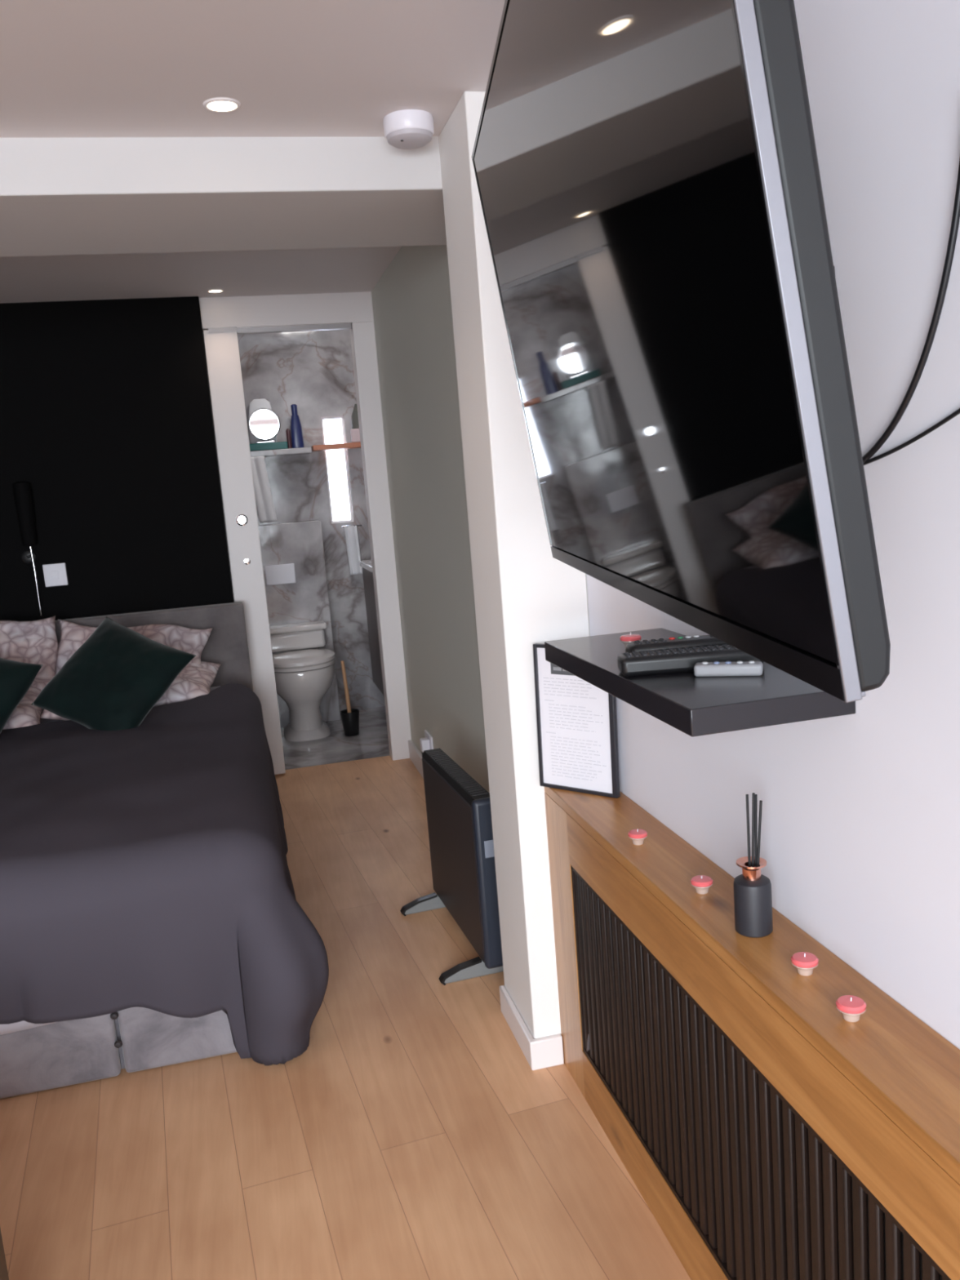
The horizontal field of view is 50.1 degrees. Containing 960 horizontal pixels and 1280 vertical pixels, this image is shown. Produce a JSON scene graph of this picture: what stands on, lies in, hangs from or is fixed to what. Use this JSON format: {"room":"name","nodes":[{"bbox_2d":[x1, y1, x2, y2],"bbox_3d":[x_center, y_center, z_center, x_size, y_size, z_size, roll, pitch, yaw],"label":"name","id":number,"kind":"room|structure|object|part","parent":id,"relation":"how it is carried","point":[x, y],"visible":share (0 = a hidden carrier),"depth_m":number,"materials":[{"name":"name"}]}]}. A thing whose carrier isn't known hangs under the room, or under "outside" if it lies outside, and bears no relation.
{"room":"studio apartment","nodes":[
{"label":"studio apartment","id":0,"kind":"room"},
{"bbox_2d":[0,296,233,621],"bbox_3d":[-2.131,-0.304,4.390,2.055,2.150,0.130,-6,9,-13],"label":"wall","id":1,"kind":"structure","parent":0,"point":[106,413],"depth_m":4.39,"materials":[{"name":"black paint"}]},
{"bbox_2d":[12,481,42,615],"bbox_3d":[-1.901,-0.382,4.336,0.081,0.565,0.072,-6,9,-13],"label":"wall lamp","id":2,"kind":"object","parent":1,"relation":"attached to","point":[23,496],"visible":1,"depth_m":4.29,"materials":[{"name":"black plastic"}]},
{"bbox_3d":[-1.908,-0.530,4.314,0.072,0.265,0.072,-6,9,-13],"label":"lamp shade","id":3,"kind":"part","parent":2,"relation":"part of","materials":[{"name":"black paint"}]},
{"bbox_3d":[-1.915,-0.351,4.360,0.056,0.056,0.016,-6,9,-13],"label":"wall plate","id":4,"kind":"part","parent":2,"relation":"part of","materials":[{"name":"black plastic"}]},
{"bbox_3d":[-1.885,-0.250,4.359,0.011,0.295,0.008,-6,9,-13],"label":"stem","id":5,"kind":"part","parent":2,"relation":"part of","materials":[{"name":"silver metal"}]},
{"bbox_2d":[42,562,68,586],"bbox_3d":[-1.817,-0.279,4.396,0.092,0.096,0.012,-6,9,-13],"label":"light switch","id":6,"kind":"object","parent":1,"relation":"attached to","point":[55,574],"visible":1,"depth_m":4.39,"materials":[{"name":"white plastic"}]},
{"bbox_2d":[198,291,411,760],"bbox_3d":[-0.776,-0.460,4.711,0.747,2.150,0.100,-6,9,-13],"label":"door surround","id":7,"kind":"object","parent":1,"relation":"attached to","point":[356,308],"visible":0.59,"depth_m":4.66,"materials":[{"name":"white"}]},
{"bbox_2d":[203,323,351,774],"bbox_3d":[-0.813,-0.393,4.682,0.642,2.012,0.056,-6,9,-13],"label":"door","id":8,"kind":"structure","parent":7,"relation":"attached to","point":[221,344],"depth_m":4.57,"materials":[{"name":"white painted wood"}]},
{"bbox_3d":[-1.061,-0.535,4.578,0.052,0.052,0.004,-6,9,-13],"label":"ring pull","id":9,"kind":"part","parent":8,"relation":"part of","materials":[{"name":"silver metal"}]},
{"bbox_3d":[-0.878,-1.373,4.529,0.620,0.024,0.056,-6,9,-13],"label":"sliding rail","id":10,"kind":"part","parent":8,"relation":"part of","materials":[{"name":"grey metal"}]},
{"bbox_2d":[0,245,401,303],"bbox_3d":[-1.640,-1.328,3.405,2.802,0.100,2.020,-6,9,-13],"label":"ceiling","id":11,"kind":"structure","parent":0,"point":[65,277],"depth_m":3.94,"materials":[{"name":"white paint"}]},
{"bbox_2d":[206,288,223,293],"bbox_3d":[-1.105,-1.457,4.287,0.070,0.004,0.070,-6,9,-13],"label":"recessed light","id":12,"kind":"object","parent":11,"relation":"in","point":[214,291],"visible":1,"depth_m":4.28,"materials":[{"name":"white"}]},
{"bbox_2d":[0,136,446,257],"bbox_3d":[-1.336,-1.057,2.192,2.802,0.358,0.530,-6,9,-13],"label":"beam","id":13,"kind":"structure","parent":11,"relation":"attached to","point":[60,196],"depth_m":2.19,"materials":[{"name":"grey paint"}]},
{"bbox_2d":[0,0,505,137],"bbox_3d":[-0.865,-0.764,0.255,2.802,0.100,3.500,-6,9,-13],"label":"ceiling","id":14,"kind":"structure","parent":0,"point":[68,68],"depth_m":1.76,"materials":[{"name":"white paint"}]},
{"bbox_2d":[202,97,240,111],"bbox_3d":[-0.487,-1.009,1.938,0.070,0.004,0.070,-6,9,-13],"label":"recessed light","id":15,"kind":"object","parent":14,"relation":"in","point":[218,104],"visible":1,"depth_m":1.93,"materials":[{"name":"white"}]},
{"bbox_2d":[382,109,434,149],"bbox_3d":[-0.144,-1.037,2.094,0.102,0.050,0.102,-6,9,-13],"label":"smoke detector","id":16,"kind":"object","parent":14,"relation":"attached to","point":[406,129],"visible":1,"depth_m":2.06,"materials":[{"name":"white plastic"}]},
{"bbox_2d":[237,328,385,711],"bbox_3d":[-0.827,-0.726,5.928,1.350,2.300,0.100,-6,9,-13],"label":"wall","id":17,"kind":"structure","parent":0,"point":[313,371],"depth_m":5.80,"materials":[{"name":"stone"}]},
{"bbox_2d":[264,563,296,586],"bbox_3d":[-1.096,-0.359,5.637,0.160,0.110,0.010,-6,9,-13],"label":"flush plate","id":18,"kind":"object","parent":17,"relation":"attached to","point":[281,574],"visible":1,"depth_m":5.63,"materials":[{"name":"white plastic"}]},
{"bbox_2d":[249,447,311,457],"bbox_3d":[-1.209,-1.022,5.644,0.550,0.030,0.190,-6,9,-13],"label":"trim ledge","id":19,"kind":"object","parent":17,"relation":"attached to","point":[278,452],"visible":0.53,"depth_m":5.58,"materials":[{"name":"stone"}]},
{"bbox_2d":[248,398,277,444],"bbox_3d":[-1.207,-1.189,5.688,0.150,0.285,0.052,-6,9,-13],"label":"bag","id":20,"kind":"object","parent":19,"relation":"on","point":[255,404],"visible":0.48,"depth_m":5.66,"materials":[{"name":"white"}]},
{"bbox_2d":[250,455,277,523],"bbox_3d":[-1.183,-0.816,5.563,0.130,0.358,0.045,-6,9,-13],"label":"hand towel","id":21,"kind":"object","parent":19,"relation":"hanging from","point":[264,499],"visible":0.91,"depth_m":5.55,"materials":[{"name":"white fabric"}]},
{"bbox_2d":[249,441,288,451],"bbox_3d":[-1.169,-1.059,5.633,0.220,0.040,0.120,-6,9,-13],"label":"storage box","id":22,"kind":"object","parent":19,"relation":"on","point":[278,445],"visible":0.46,"depth_m":5.58,"materials":[{"name":"teal plastic"}]},
{"bbox_2d":[248,408,279,443],"bbox_3d":[-1.179,-1.172,5.620,0.172,0.188,0.050,-6,9,-13],"label":"vanity mirror","id":23,"kind":"object","parent":22,"relation":"on","point":[264,424],"visible":0.94,"depth_m":5.61,"materials":[{"name":"white mirror"}]},
{"bbox_2d":[285,428,291,448],"bbox_3d":[-1.050,-1.105,5.644,0.024,0.110,0.024,-6,9,-13],"label":"tube","id":24,"kind":"object","parent":19,"relation":"on","point":[287,431],"visible":0.85,"depth_m":5.64,"materials":[{"name":"red plastic"}]},
{"bbox_2d":[290,404,303,448],"bbox_3d":[-1.017,-1.179,5.673,0.068,0.240,0.044,-6,9,-13],"label":"shampoo bottle","id":25,"kind":"object","parent":19,"relation":"on","point":[297,441],"visible":0.88,"depth_m":5.66,"materials":[{"name":"blue plastic"}]},
{"bbox_2d":[257,520,340,727],"bbox_3d":[-1.129,-0.086,5.784,0.560,1.130,0.210,-6,9,-13],"label":"wall panel","id":26,"kind":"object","parent":17,"relation":"attached to","point":[300,543],"depth_m":5.67,"materials":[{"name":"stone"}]},
{"bbox_2d":[311,442,360,451],"bbox_3d":[-0.742,-1.089,5.765,0.398,0.028,0.145,-6,9,-13],"label":"wooden shelf","id":27,"kind":"object","parent":17,"relation":"attached to","point":[351,445],"visible":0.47,"depth_m":5.68,"materials":[{"name":"brown wood"}]},
{"bbox_2d":[351,404,359,428],"bbox_3d":[-0.645,-1.223,5.788,0.160,0.215,0.110,-6,9,-13],"label":"bag","id":28,"kind":"object","parent":27,"relation":"on","point":[355,424],"visible":0.24,"depth_m":5.74,"materials":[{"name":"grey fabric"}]},
{"bbox_2d":[351,428,360,442],"bbox_3d":[-0.667,-1.140,5.720,0.100,0.075,0.020,-6,9,-13],"label":"packet","id":29,"kind":"object","parent":27,"relation":"on","point":[355,434],"visible":0.46,"depth_m":5.70,"materials":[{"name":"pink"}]},
{"bbox_2d":[320,415,353,523],"bbox_3d":[-0.822,-0.975,5.894,0.130,0.600,0.040,-6,9,-13],"label":"window","id":30,"kind":"structure","parent":17,"relation":"in","point":[333,427],"depth_m":5.89,"materials":[{"name":"white glass"}]},
{"bbox_2d":[342,524,362,574],"bbox_3d":[-0.718,-0.518,5.898,0.122,0.283,0.040,-9,10,-28],"label":"bath towel","id":31,"kind":"object","parent":17,"relation":"hanging from","point":[351,533],"visible":0.98,"depth_m":5.89,"materials":[{"name":"white fabric"}]},
{"bbox_2d":[0,706,690,1279],"bbox_3d":[-0.861,1.055,2.406,3.550,0.100,7.350,-6,9,-13],"label":"floor","id":32,"kind":"structure","parent":0,"point":[413,1135],"depth_m":2.09,"materials":[{"name":"brown wood"}]},
{"bbox_2d":[0,1228,8,1279],"bbox_3d":[-0.826,0.990,0.948,0.575,0.480,0.863,-6,9,-13],"label":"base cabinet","id":33,"kind":"object","parent":32,"relation":"on","point":[3,1268],"visible":1,"depth_m":1.40,"materials":[{"name":"black"}]},
{"bbox_2d":[0,601,253,1098],"bbox_3d":[-1.520,0.485,3.316,1.596,0.838,2.316,-6,9,-13],"label":"bed","id":34,"kind":"object","parent":32,"relation":"on","point":[60,1054],"visible":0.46,"depth_m":2.37,"materials":[{"name":"grey crushed velvet"}]},
{"bbox_2d":[0,657,43,733],"bbox_3d":[-1.808,0.214,3.559,0.483,0.400,0.307,-3,9,10],"label":"velvet cushion","id":35,"kind":"object","parent":34,"relation":"on","point":[16,677],"visible":1,"depth_m":3.56,"materials":[{"name":"green fabric"}]},
{"bbox_2d":[2,684,41,729],"bbox_3d":[-1.970,0.280,3.849,0.683,0.218,0.456,-6,9,-11],"label":"pillow","id":36,"kind":"object","parent":34,"relation":"on","point":[25,714],"visible":0.32,"depth_m":3.76,"materials":[{"name":"fabric"}]},
{"bbox_2d":[0,1020,55,1035],"bbox_3d":[-1.360,0.840,2.200,1.140,0.136,0.010,-6,9,-13],"label":"sheet","id":37,"kind":"object","parent":34,"relation":"on","point":[21,1025],"visible":0.1,"depth_m":2.28,"materials":[{"name":"grey fabric"}]},
{"bbox_2d":[0,615,57,711],"bbox_3d":[-1.980,0.135,4.035,0.681,0.389,0.299,-6,9,-11],"label":"pillow","id":38,"kind":"object","parent":34,"relation":"on","point":[35,642],"visible":0.56,"depth_m":4.06,"materials":[{"name":"fabric"}]},
{"bbox_3d":[-1.134,0.893,2.288,0.605,0.291,0.032,-6,9,-13],"label":"drawer","id":39,"kind":"part","parent":34,"relation":"part of","materials":[{"name":"grey fabric"}]},
{"bbox_2d":[40,661,221,720],"bbox_3d":[-1.386,0.199,4.119,0.657,0.200,0.436,-6,9,-7],"label":"pillow","id":40,"kind":"object","parent":34,"relation":"on","point":[195,680],"visible":0.16,"depth_m":4.00,"materials":[{"name":"fabric"}]},
{"bbox_3d":[-1.523,0.512,3.273,1.485,0.200,2.165,-6,9,-13],"label":"mattress","id":41,"kind":"part","parent":34,"relation":"part of","materials":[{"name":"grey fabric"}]},
{"bbox_2d":[55,619,212,674],"bbox_3d":[-1.430,0.111,4.195,0.661,0.423,0.266,-5,9,-7],"label":"pillow","id":42,"kind":"object","parent":34,"relation":"on","point":[73,635],"visible":0.19,"depth_m":4.22,"materials":[{"name":"fabric"}]},
{"bbox_3d":[-1.790,0.197,4.366,1.596,0.558,0.090,-6,9,-13],"label":"headboard","id":43,"kind":"part","parent":34,"relation":"part of","materials":[{"name":"grey fabric"}]},
{"bbox_2d":[0,683,328,1065],"bbox_3d":[-1.435,0.655,3.127,1.767,0.554,2.206,-6,9,-13],"label":"duvet","id":44,"kind":"object","parent":34,"relation":"on","point":[145,865],"visible":0.96,"depth_m":2.33,"materials":[{"name":"grey fabric"}]},
{"bbox_2d":[31,616,195,730],"bbox_3d":[-1.299,0.140,3.649,0.488,0.406,0.322,0,10,24],"label":"velvet cushion","id":45,"kind":"object","parent":44,"relation":"on","point":[114,679],"visible":0.98,"depth_m":3.59,"materials":[{"name":"green fabric"}]},
{"bbox_3d":[-0.667,0.839,2.397,0.340,0.291,0.030,-6,9,-13],"label":"drawer","id":46,"kind":"part","parent":34,"relation":"part of","materials":[{"name":"grey fabric"}]},
{"bbox_2d":[269,620,335,742],"bbox_3d":[-0.953,0.226,5.503,0.376,0.578,0.494,-6,9,-13],"label":"toilet","id":47,"kind":"object","parent":32,"relation":"on","point":[304,671],"visible":0.81,"depth_m":5.42,"materials":[{"name":"white ceramic"}]},
{"bbox_3d":[-1.015,-0.067,5.631,0.340,0.033,0.138,-6,9,-13],"label":"cistern lid","id":48,"kind":"part","parent":47,"relation":"part of","materials":[{"name":"white ceramic"}]},
{"bbox_3d":[-0.963,0.089,5.480,0.376,0.031,0.492,-6,9,-13],"label":"lid","id":49,"kind":"part","parent":47,"relation":"part of","materials":[{"name":"white ceramic"}]},
{"bbox_3d":[-0.961,0.117,5.484,0.376,0.022,0.492,-6,9,-13],"label":"seat","id":50,"kind":"part","parent":47,"relation":"part of","materials":[{"name":"white ceramic"}]},
{"bbox_2d":[340,660,359,736],"bbox_3d":[-0.697,0.306,5.440,0.100,0.400,0.100,-6,9,-13],"label":"toilet brush","id":51,"kind":"object","parent":32,"relation":"on","point":[349,717],"visible":1,"depth_m":5.43,"materials":[{"name":"black plastic"}]},
{"bbox_3d":[-0.703,0.292,5.436,0.031,0.371,0.022,-6,9,-13],"label":"handle","id":52,"kind":"part","parent":51,"relation":"part of","materials":[{"name":"brown wood"}]},
{"bbox_2d":[359,559,384,695],"bbox_3d":[-0.352,-0.044,5.557,0.462,1.000,0.600,-6,9,-13],"label":"vanity unit","id":53,"kind":"object","parent":32,"relation":"on","point":[366,565],"visible":0.08,"depth_m":5.55,"materials":[{"name":"grey"}]},
{"bbox_2d":[359,559,373,573],"bbox_3d":[-0.381,-0.413,5.498,0.462,0.030,0.600,-6,9,-13],"label":"countertop","id":54,"kind":"structure","parent":53,"relation":"on","point":[366,564],"depth_m":5.51,"materials":[{"name":"white ceramic"}]},
{"bbox_2d":[400,748,503,985],"bbox_3d":[-0.061,0.612,2.910,0.272,0.492,0.576,-7,9,-16],"label":"heater","id":55,"kind":"object","parent":32,"relation":"on","point":[459,813],"visible":0.79,"depth_m":2.77,"materials":[{"name":"black metal"}]},
{"bbox_2d":[428,751,487,796],"bbox_3d":[-0.068,0.370,2.884,0.040,0.004,0.473,-7,9,-16],"label":"vent","id":56,"kind":"object","parent":55,"relation":"attached to","point":[465,785],"depth_m":2.85,"materials":[{"name":"black metal"}]},
{"bbox_2d":[438,91,589,1039],"bbox_3d":[0.108,-0.079,2.268,0.186,2.029,0.260,-6,9,-13],"label":"wall pier","id":57,"kind":"object","parent":32,"relation":"on","point":[525,596],"visible":0.43,"depth_m":2.16,"materials":[{"name":"white paint"}]},
{"bbox_2d":[498,985,564,1070],"bbox_3d":[0.117,0.895,2.400,0.075,0.068,0.274,-6,9,-13],"label":"baseboard","id":58,"kind":"object","parent":57,"relation":"attached to","point":[544,1052],"visible":0.99,"depth_m":2.28,"materials":[{"name":"white wood"}]},
{"bbox_2d":[544,786,959,1279],"bbox_3d":[0.563,0.814,0.841,0.124,0.647,2.939,-6,9,-13],"label":"radiator cover","id":59,"kind":"object","parent":32,"relation":"on","point":[767,1133],"visible":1,"depth_m":1.42,"materials":[{"name":"brown wood"}]},
{"bbox_2d":[533,643,620,798],"bbox_3d":[0.195,0.162,2.092,0.190,0.303,0.021,3,12,39],"label":"framed notice","id":60,"kind":"object","parent":59,"relation":"on","point":[576,720],"visible":0.95,"depth_m":2.10,"materials":[{"name":"grey paper"}]},
{"bbox_2d":[627,829,647,844],"bbox_3d":[0.276,0.343,1.795,0.034,0.026,0.034,-6,9,-13],"label":"tealight candle","id":61,"kind":"object","parent":59,"relation":"on","point":[637,837],"visible":1,"depth_m":1.79,"materials":[{"name":"pink wax"}]},
{"bbox_2d":[628,835,647,844],"bbox_3d":[0.276,0.349,1.796,0.033,0.014,0.033,-6,9,-13],"label":"cup","id":62,"kind":"object","parent":61,"relation":"on","point":[637,840],"depth_m":1.78,"materials":[{"name":"white ceramic"}]},
{"bbox_3d":[0.551,1.094,0.800,0.022,0.110,2.790,-6,9,-13],"label":"rail","id":63,"kind":"part","parent":59,"relation":"part of","materials":[{"name":"brown wood"}]},
{"bbox_2d":[690,875,712,894],"bbox_3d":[0.340,0.373,1.572,0.034,0.026,0.034,-6,9,-13],"label":"tealight candle","id":64,"kind":"object","parent":59,"relation":"on","point":[701,883],"visible":1,"depth_m":1.56,"materials":[{"name":"pink wax"}]},
{"bbox_2d":[690,883,712,894],"bbox_3d":[0.340,0.379,1.573,0.033,0.014,0.033,-6,9,-13],"label":"cup","id":65,"kind":"object","parent":64,"relation":"on","point":[700,888],"depth_m":1.56,"materials":[{"name":"white ceramic"}]},
{"bbox_2d":[733,792,773,937],"bbox_3d":[0.375,0.307,1.419,0.051,0.199,0.051,-6,9,-13],"label":"reed diffuser","id":66,"kind":"object","parent":59,"relation":"on","point":[753,902],"visible":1,"depth_m":1.41,"materials":[{"name":"black glass"}]},
{"bbox_2d":[733,874,773,937],"bbox_3d":[0.380,0.367,1.429,0.051,0.078,0.051,-6,9,-13],"label":"bottle","id":67,"kind":"object","parent":66,"relation":"on","point":[753,902],"depth_m":1.41,"materials":[{"name":"black glass"}]},
{"bbox_2d":[791,951,818,976],"bbox_3d":[0.412,0.410,1.304,0.034,0.026,0.034,-6,9,-13],"label":"tealight candle","id":68,"kind":"object","parent":59,"relation":"on","point":[805,962],"visible":1,"depth_m":1.30,"materials":[{"name":"pink wax"}]},
{"bbox_2d":[791,961,818,976],"bbox_3d":[0.413,0.416,1.305,0.033,0.014,0.033,-6,9,-13],"label":"cup","id":69,"kind":"object","parent":68,"relation":"on","point":[803,968],"depth_m":1.29,"materials":[{"name":"white ceramic"}]},
{"bbox_2d":[835,995,866,1022],"bbox_3d":[0.430,0.427,1.192,0.034,0.026,0.034,-6,9,-13],"label":"tealight candle","id":70,"kind":"object","parent":59,"relation":"on","point":[851,1007],"visible":1,"depth_m":1.18,"materials":[{"name":"pink wax"}]},
{"bbox_2d":[835,1006,866,1022],"bbox_3d":[0.431,0.433,1.193,0.033,0.014,0.033,-6,9,-13],"label":"cup","id":71,"kind":"object","parent":70,"relation":"on","point":[850,1014],"depth_m":1.18,"materials":[{"name":"white ceramic"}]},
{"bbox_2d":[340,708,359,736],"bbox_3d":[-0.687,0.439,5.461,0.100,0.130,0.100,-6,9,-13],"label":"pot","id":72,"kind":"object","parent":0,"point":[349,717],"depth_m":5.43,"materials":[{"name":"black plastic"}]},
{"bbox_2d":[371,0,959,1048],"bbox_3d":[0.334,-0.225,1.892,0.120,2.400,6.150,-6,9,-13],"label":"wall","id":73,"kind":"structure","parent":0,"point":[860,843],"depth_m":1.18,"materials":[{"name":"white paint"}]},
{"bbox_2d":[408,739,423,778],"bbox_3d":[-0.050,0.685,3.733,0.018,0.090,2.430,-6,9,-13],"label":"baseboard","id":74,"kind":"structure","parent":73,"relation":"attached to","point":[415,755],"depth_m":4.71,"materials":[{"name":"white wood"}]},
{"bbox_2d":[419,729,433,757],"bbox_3d":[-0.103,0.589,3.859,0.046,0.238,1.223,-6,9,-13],"label":"wall socket","id":75,"kind":"object","parent":73,"relation":"attached to","point":[426,744],"visible":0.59,"depth_m":4.32,"materials":[{"name":"white plastic"}]},
{"bbox_3d":[-0.216,0.439,4.370,0.009,0.086,0.146,-6,9,-13],"label":"plate","id":76,"kind":"part","parent":75,"relation":"part of","materials":[{"name":"white plastic"}]},
{"bbox_2d":[471,0,890,702],"bbox_3d":[0.239,-0.357,1.052,0.378,0.609,1.091,-5,9,-4],"label":"television","id":77,"kind":"object","parent":73,"relation":"attached to","point":[647,175],"visible":1,"depth_m":0.69,"materials":[{"name":"black"}]},
{"bbox_2d":[544,627,855,737],"bbox_3d":[0.282,0.046,1.493,0.215,0.033,0.578,-6,9,-13],"label":"floating shelf","id":78,"kind":"object","parent":73,"relation":"attached to","point":[693,705],"visible":0.74,"depth_m":1.28,"materials":[{"name":"black wood"}]},
{"bbox_2d":[619,632,641,648],"bbox_3d":[0.236,0.001,1.609,0.034,0.026,0.034,-6,9,-13],"label":"tealight candle","id":79,"kind":"object","parent":78,"relation":"on","point":[625,639],"visible":0.66,"depth_m":1.60,"materials":[{"name":"pink wax"}]},
{"bbox_2d":[620,639,641,648],"bbox_3d":[0.237,0.007,1.610,0.033,0.014,0.033,-6,9,-13],"label":"cup","id":80,"kind":"object","parent":79,"relation":"on","point":[625,642],"depth_m":1.60,"materials":[{"name":"silver metal"}]},
{"bbox_2d":[626,635,728,653],"bbox_3d":[0.299,0.012,1.491,0.170,0.032,0.044,-5,9,-4],"label":"remote control","id":81,"kind":"object","parent":78,"relation":"on","point":[697,641],"visible":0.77,"depth_m":1.47,"materials":[{"name":"black plastic"}]},
{"bbox_2d":[617,644,764,676],"bbox_3d":[0.289,0.026,1.418,0.195,0.028,0.050,-5,9,0],"label":"remote control","id":82,"kind":"object","parent":78,"relation":"on","point":[678,660],"visible":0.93,"depth_m":1.39,"materials":[{"name":"black plastic"}]},
{"bbox_2d":[693,660,763,676],"bbox_3d":[0.329,0.037,1.360,0.088,0.018,0.026,-1,9,18],"label":"remote control","id":83,"kind":"object","parent":78,"relation":"on","point":[717,668],"visible":1,"depth_m":1.35,"materials":[{"name":"grey plastic"}]},
{"bbox_2d":[862,159,959,465],"bbox_3d":[0.444,-0.345,1.045,0.010,0.356,0.302,-7,9,-14],"label":"cable","id":84,"kind":"object","parent":73,"relation":"attached to","point":[956,214],"visible":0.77,"depth_m":1.03,"materials":[{"name":"black plastic"}]}
]}

